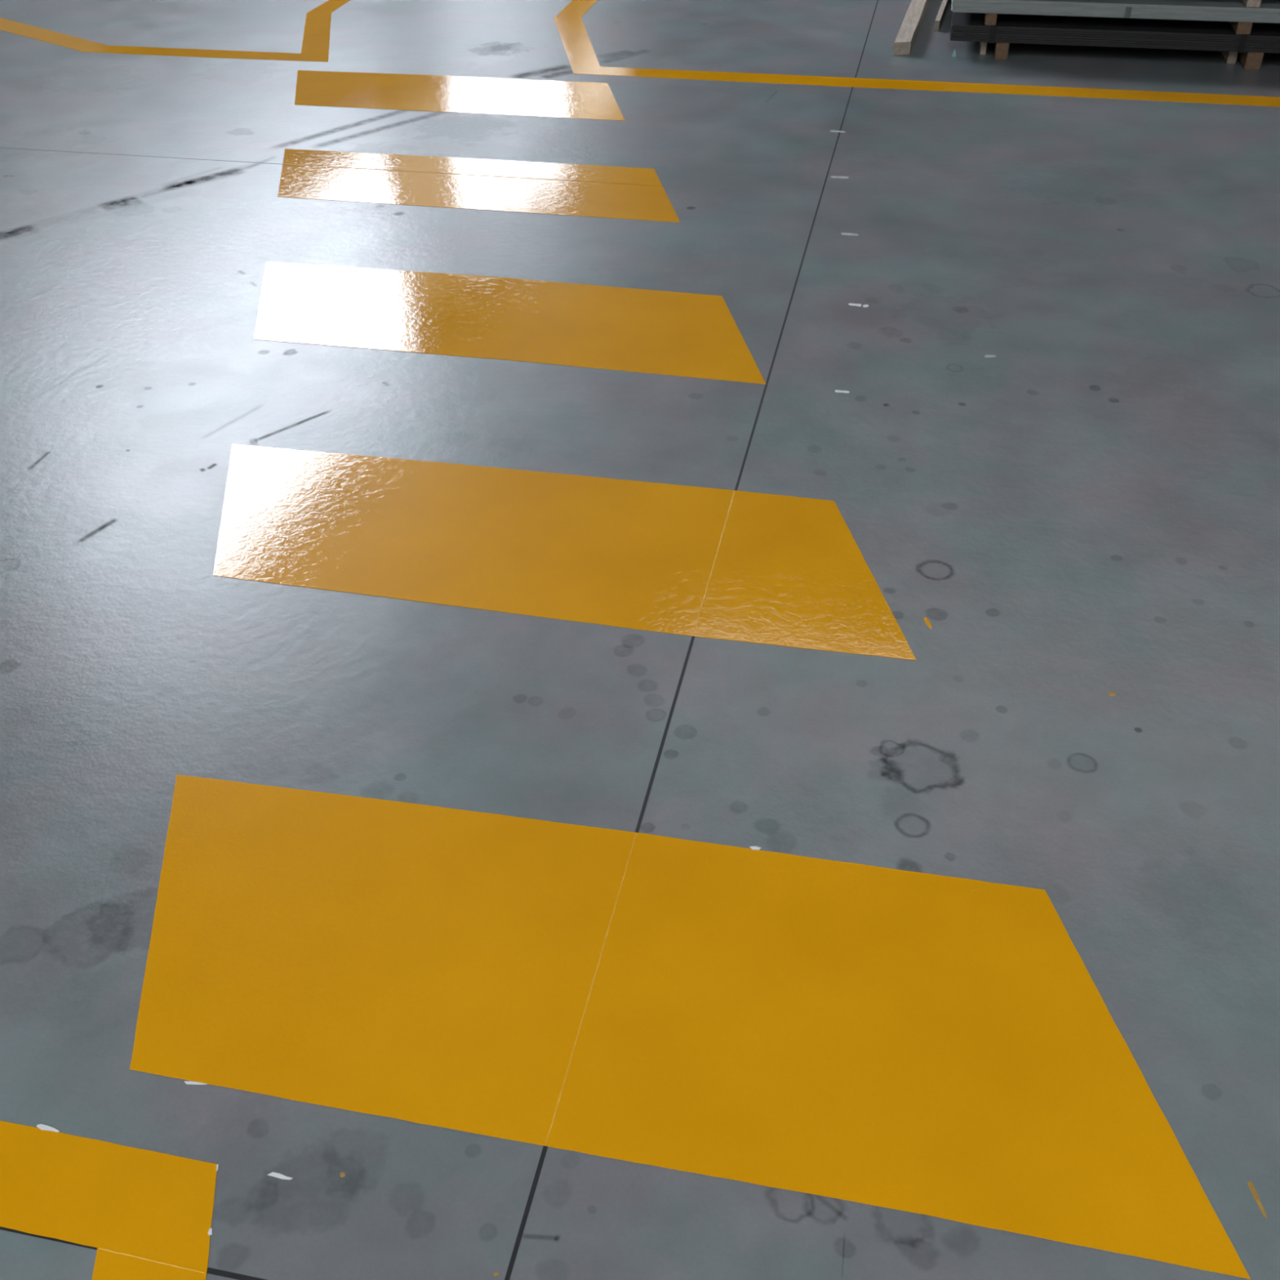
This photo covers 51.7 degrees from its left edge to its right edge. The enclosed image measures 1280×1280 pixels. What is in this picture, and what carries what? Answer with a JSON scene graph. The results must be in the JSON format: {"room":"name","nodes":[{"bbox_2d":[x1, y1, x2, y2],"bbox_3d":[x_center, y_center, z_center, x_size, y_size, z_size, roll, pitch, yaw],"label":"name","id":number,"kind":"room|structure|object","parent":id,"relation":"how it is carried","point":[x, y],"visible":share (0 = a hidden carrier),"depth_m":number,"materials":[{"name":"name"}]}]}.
{"room":"factory floor","nodes":[
{"label":"factory floor","id":0,"kind":"room"},
{"bbox_2d":[0,0,1279,1279],"bbox_3d":[13.200,-5.057,9.399,38.450,0.200,70.000,7,38,10],"label":"floor","id":1,"kind":"structure","parent":0,"point":[1082,511],"depth_m":3.09,"materials":[{"name":"concrete"}]},
{"bbox_2d":[36,1124,59,1132],"bbox_3d":[-0.827,0.683,1.845,0.036,0.001,0.008,7,38,10],"label":"scrap","id":2,"kind":"object","parent":1,"relation":"on","point":[42,1126],"visible":1,"depth_m":1.84,"materials":[{"name":"white paper"}]},
{"bbox_2d":[0,1120,217,1279],"bbox_3d":[-1.692,0.671,1.875,3.387,0.002,0.914,18,41,23],"label":"lane line","id":3,"kind":"object","parent":1,"relation":"on","point":[147,1215],"visible":1,"depth_m":1.76,"materials":[{"name":"yellow paint"}]},
{"bbox_2d":[208,1227,212,1235],"bbox_3d":[-0.561,0.772,1.722,0.005,0.001,0.009,-9,38,-11],"label":"scrap","id":4,"kind":"object","parent":3,"relation":"on","point":[210,1232],"visible":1,"depth_m":1.72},
{"bbox_2d":[0,1226,266,1279],"bbox_3d":[-4.050,0.394,2.280,7.896,0.001,0.007,7,38,10],"label":"joint","id":5,"kind":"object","parent":1,"relation":"on","point":[210,1270],"depth_m":1.68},
{"bbox_2d":[3,147,277,164],"bbox_3d":[-3.876,-2.192,5.703,6.500,0.001,0.004,7,38,10],"label":"joint","id":6,"kind":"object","parent":1,"relation":"on","point":[3,148],"depth_m":5.38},
{"bbox_2d":[0,0,350,62],"bbox_3d":[-3.587,-4.217,8.381,4.886,0.001,3.598,7,38,10],"label":"lane line","id":7,"kind":"object","parent":1,"relation":"on","point":[316,38],"visible":1,"depth_m":6.89,"materials":[{"name":"yellow paint"}]},
{"bbox_2d":[183,1080,206,1084],"bbox_3d":[-0.640,0.639,1.902,0.037,0.001,0.005,1,37,3],"label":"scrap","id":8,"kind":"object","parent":1,"relation":"on","point":[185,1082],"visible":1,"depth_m":1.90,"materials":[{"name":"white paper"}]},
{"bbox_2d":[267,1172,293,1179],"bbox_3d":[-0.486,0.725,1.785,0.036,0.001,0.006,9,38,13],"label":"scrap","id":9,"kind":"object","parent":1,"relation":"on","point":[273,1174],"visible":1,"depth_m":1.78,"materials":[{"name":"white paper"}]},
{"bbox_2d":[340,1172,345,1177],"bbox_3d":[-0.403,0.724,1.786,0.006,0.001,0.008,-12,38,-14],"label":"drip","id":10,"kind":"object","parent":1,"relation":"on","point":[342,1174],"visible":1,"depth_m":1.79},
{"bbox_2d":[294,70,625,120],"bbox_3d":[-0.867,-2.524,6.095,1.761,0.001,0.599,7,38,10],"label":"crosswalk stripe","id":11,"kind":"object","parent":1,"relation":"on","point":[415,92],"visible":1,"depth_m":6.08,"materials":[{"name":"yellow paint"}]},
{"bbox_2d":[277,148,680,222],"bbox_3d":[-0.659,-1.762,5.083,1.761,0.001,0.577,7,38,10],"label":"crosswalk stripe","id":12,"kind":"object","parent":1,"relation":"on","point":[464,183],"visible":1,"depth_m":5.06,"materials":[{"name":"yellow paint"}]},
{"bbox_2d":[253,261,765,384],"bbox_3d":[-0.454,-0.997,4.066,1.772,0.001,0.616,7,38,10],"label":"crosswalk stripe","id":13,"kind":"object","parent":1,"relation":"on","point":[643,331],"visible":1,"depth_m":4.04,"materials":[{"name":"yellow paint"}]},
{"bbox_2d":[213,444,916,660],"bbox_3d":[-0.249,-0.236,3.054,1.776,0.002,0.603,7,38,10],"label":"crosswalk stripe","id":14,"kind":"object","parent":1,"relation":"on","point":[754,567],"visible":1,"depth_m":3.02,"materials":[{"name":"yellow paint"}]},
{"bbox_2d":[129,774,1250,1279],"bbox_3d":[-0.039,0.519,2.050,1.776,0.002,0.617,7,38,10],"label":"crosswalk stripe","id":15,"kind":"object","parent":1,"relation":"on","point":[933,1045],"visible":1,"depth_m":2.00,"materials":[{"name":"yellow paint"}]},
{"bbox_2d":[504,0,878,1279],"bbox_3d":[2.304,-6.413,11.199,0.006,0.001,70.000,7,38,10],"label":"joint","id":16,"kind":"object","parent":1,"relation":"on","point":[522,1224],"depth_m":2.58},
{"bbox_2d":[749,846,761,849],"bbox_3d":[0.197,0.356,2.261,0.021,0.001,0.008,7,38,10],"label":"scrap","id":17,"kind":"object","parent":1,"relation":"on","point":[751,847],"visible":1,"depth_m":2.26,"materials":[{"name":"white paper"}]},
{"bbox_2d":[830,129,845,133],"bbox_3d":[0.834,-2.146,5.569,0.066,0.001,0.024,10,38,13],"label":"paint dash","id":18,"kind":"object","parent":1,"relation":"on","point":[832,131],"visible":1,"depth_m":5.57,"materials":[{"name":"white paint"}]},
{"bbox_2d":[831,175,848,178],"bbox_3d":[0.770,-1.785,5.091,0.068,0.001,0.027,7,38,10],"label":"paint dash","id":19,"kind":"object","parent":1,"relation":"on","point":[832,176],"visible":1,"depth_m":5.09,"materials":[{"name":"white paint"}]},
{"bbox_2d":[835,390,849,393],"bbox_3d":[0.557,-0.685,3.637,0.040,0.001,0.014,7,38,10],"label":"paint dash","id":20,"kind":"object","parent":1,"relation":"on","point":[837,391],"visible":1,"depth_m":3.64,"materials":[{"name":"white paint"}]},
{"bbox_2d":[841,232,857,235],"bbox_3d":[0.731,-1.415,4.601,0.059,0.001,0.023,7,38,10],"label":"paint dash","id":21,"kind":"object","parent":1,"relation":"on","point":[842,233],"visible":1,"depth_m":4.60,"materials":[{"name":"white paint"}]},
{"bbox_2d":[848,302,861,306],"bbox_3d":[0.669,-1.044,4.112,0.040,0.001,0.020,7,38,10],"label":"paint dash","id":22,"kind":"object","parent":1,"relation":"on","point":[850,304],"visible":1,"depth_m":4.11,"materials":[{"name":"white paint"}]},
{"bbox_2d":[893,0,929,55],"bbox_3d":[1.575,-3.588,7.418,0.082,0.062,2.230,8,38,12],"label":"timber beam","id":23,"kind":"structure","parent":1,"relation":"on","point":[909,28],"depth_m":6.81,"materials":[{"name":"beige wood"}]},
{"bbox_2d":[554,0,1279,106],"bbox_3d":[3.391,-3.443,7.247,7.655,0.001,3.917,7,38,10],"label":"lane line","id":24,"kind":"object","parent":1,"relation":"on","point":[580,53],"visible":1,"depth_m":6.20,"materials":[{"name":"yellow paint"}]},
{"bbox_2d":[924,617,931,629],"bbox_3d":[0.606,-0.035,2.776,0.010,0.001,0.044,-3,37,-3],"label":"drip","id":25,"kind":"object","parent":1,"relation":"on","point":[926,620],"visible":1,"depth_m":2.78,"materials":[{"name":"paint"}]},
{"bbox_2d":[933,0,949,31],"bbox_3d":[1.763,-3.687,7.554,0.027,0.052,1.526,9,38,12],"label":"timber beam","id":26,"kind":"structure","parent":1,"relation":"on","point":[940,15],"depth_m":7.09,"materials":[{"name":"beige wood"}]},
{"bbox_2d":[951,49,955,57],"bbox_3d":[1.558,-2.910,6.541,0.023,0.036,0.006,2,37,3],"label":"film shred","id":27,"kind":"object","parent":1,"relation":"on","point":[954,51],"visible":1,"depth_m":6.54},
{"bbox_2d":[979,41,986,54],"bbox_3d":[1.938,-3.622,7.443,0.028,0.077,2.286,7,38,10],"label":"bearer","id":28,"kind":"object","parent":1,"relation":"on","point":[983,46],"visible":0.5,"depth_m":6.56,"materials":[{"name":"beige wood"}]},
{"bbox_2d":[949,12,1279,53],"bbox_3d":[3.349,-3.501,7.134,3.236,0.078,2.412,7,38,10],"label":"stack","id":29,"kind":"object","parent":28,"relation":"on","point":[1157,33],"visible":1,"depth_m":6.37,"materials":[{"name":"metal"}]},
{"bbox_2d":[984,13,997,25],"bbox_3d":[1.941,-3.707,7.321,0.053,0.053,2.374,7,38,10],"label":"bearer","id":30,"kind":"object","parent":29,"relation":"on","point":[990,19],"visible":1,"depth_m":6.39,"materials":[{"name":"brown wood"}]},
{"bbox_2d":[1227,21,1253,35],"bbox_3d":[3.080,-3.574,7.127,0.064,0.053,2.374,7,38,10],"label":"bearer","id":31,"kind":"object","parent":29,"relation":"on","point":[1239,28],"visible":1,"depth_m":6.21,"materials":[{"name":"brown wood"}]},
{"bbox_3d":[4.564,-3.400,6.873,0.060,0.053,2.374,7,38,10],"label":"bearer","id":32,"kind":"object","parent":29,"relation":"on","visible":0},
{"bbox_2d":[951,0,1279,23],"bbox_3d":[3.342,-3.599,7.059,3.248,0.062,2.413,7,38,10],"label":"metal sheet","id":33,"kind":"object","parent":32,"relation":"on","point":[1233,11],"visible":1,"depth_m":6.26,"materials":[{"name":"grey metal"}]},
{"bbox_2d":[1241,0,1261,7],"bbox_3d":[3.091,-3.674,7.046,0.059,0.073,2.376,7,38,10],"label":"bearer","id":34,"kind":"object","parent":33,"relation":"on","point":[1248,3],"visible":1,"depth_m":6.13,"materials":[{"name":"brown wood"}]},
{"bbox_2d":[984,355,995,357],"bbox_3d":[1.010,-0.819,3.808,0.032,0.001,0.018,7,38,10],"label":"paint dash","id":35,"kind":"object","parent":1,"relation":"on","point":[986,356],"visible":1,"depth_m":3.81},
{"bbox_2d":[994,42,1008,60],"bbox_3d":[2.014,-3.586,7.394,0.061,0.077,2.374,7,38,10],"label":"bearer","id":36,"kind":"object","parent":1,"relation":"on","point":[1001,49],"visible":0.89,"depth_m":6.47,"materials":[{"name":"brown wood"}]},
{"bbox_2d":[1108,692,1115,696],"bbox_3d":[0.925,0.106,2.584,0.014,0.001,0.013,7,38,10],"label":"drip","id":37,"kind":"object","parent":1,"relation":"on","point":[1110,694],"visible":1,"depth_m":2.58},
{"bbox_2d":[1220,51,1238,63],"bbox_3d":[3.092,-3.492,7.254,0.040,0.077,2.267,7,38,10],"label":"bearer","id":38,"kind":"object","parent":1,"relation":"on","point":[1230,57],"visible":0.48,"depth_m":6.38,"materials":[{"name":"beige wood"}]},
{"bbox_2d":[1236,52,1263,70],"bbox_3d":[3.159,-3.452,7.199,0.072,0.077,2.374,7,38,10],"label":"bearer","id":39,"kind":"object","parent":1,"relation":"on","point":[1249,60],"visible":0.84,"depth_m":6.28,"materials":[{"name":"brown wood"}]},
{"bbox_2d":[1247,1180,1266,1218],"bbox_3d":[0.817,0.740,1.746,0.008,0.001,0.053,-3,37,-3],"label":"drip","id":40,"kind":"object","parent":1,"relation":"on","point":[1251,1185],"visible":1,"depth_m":1.75,"materials":[{"name":"paint"}]}
]}

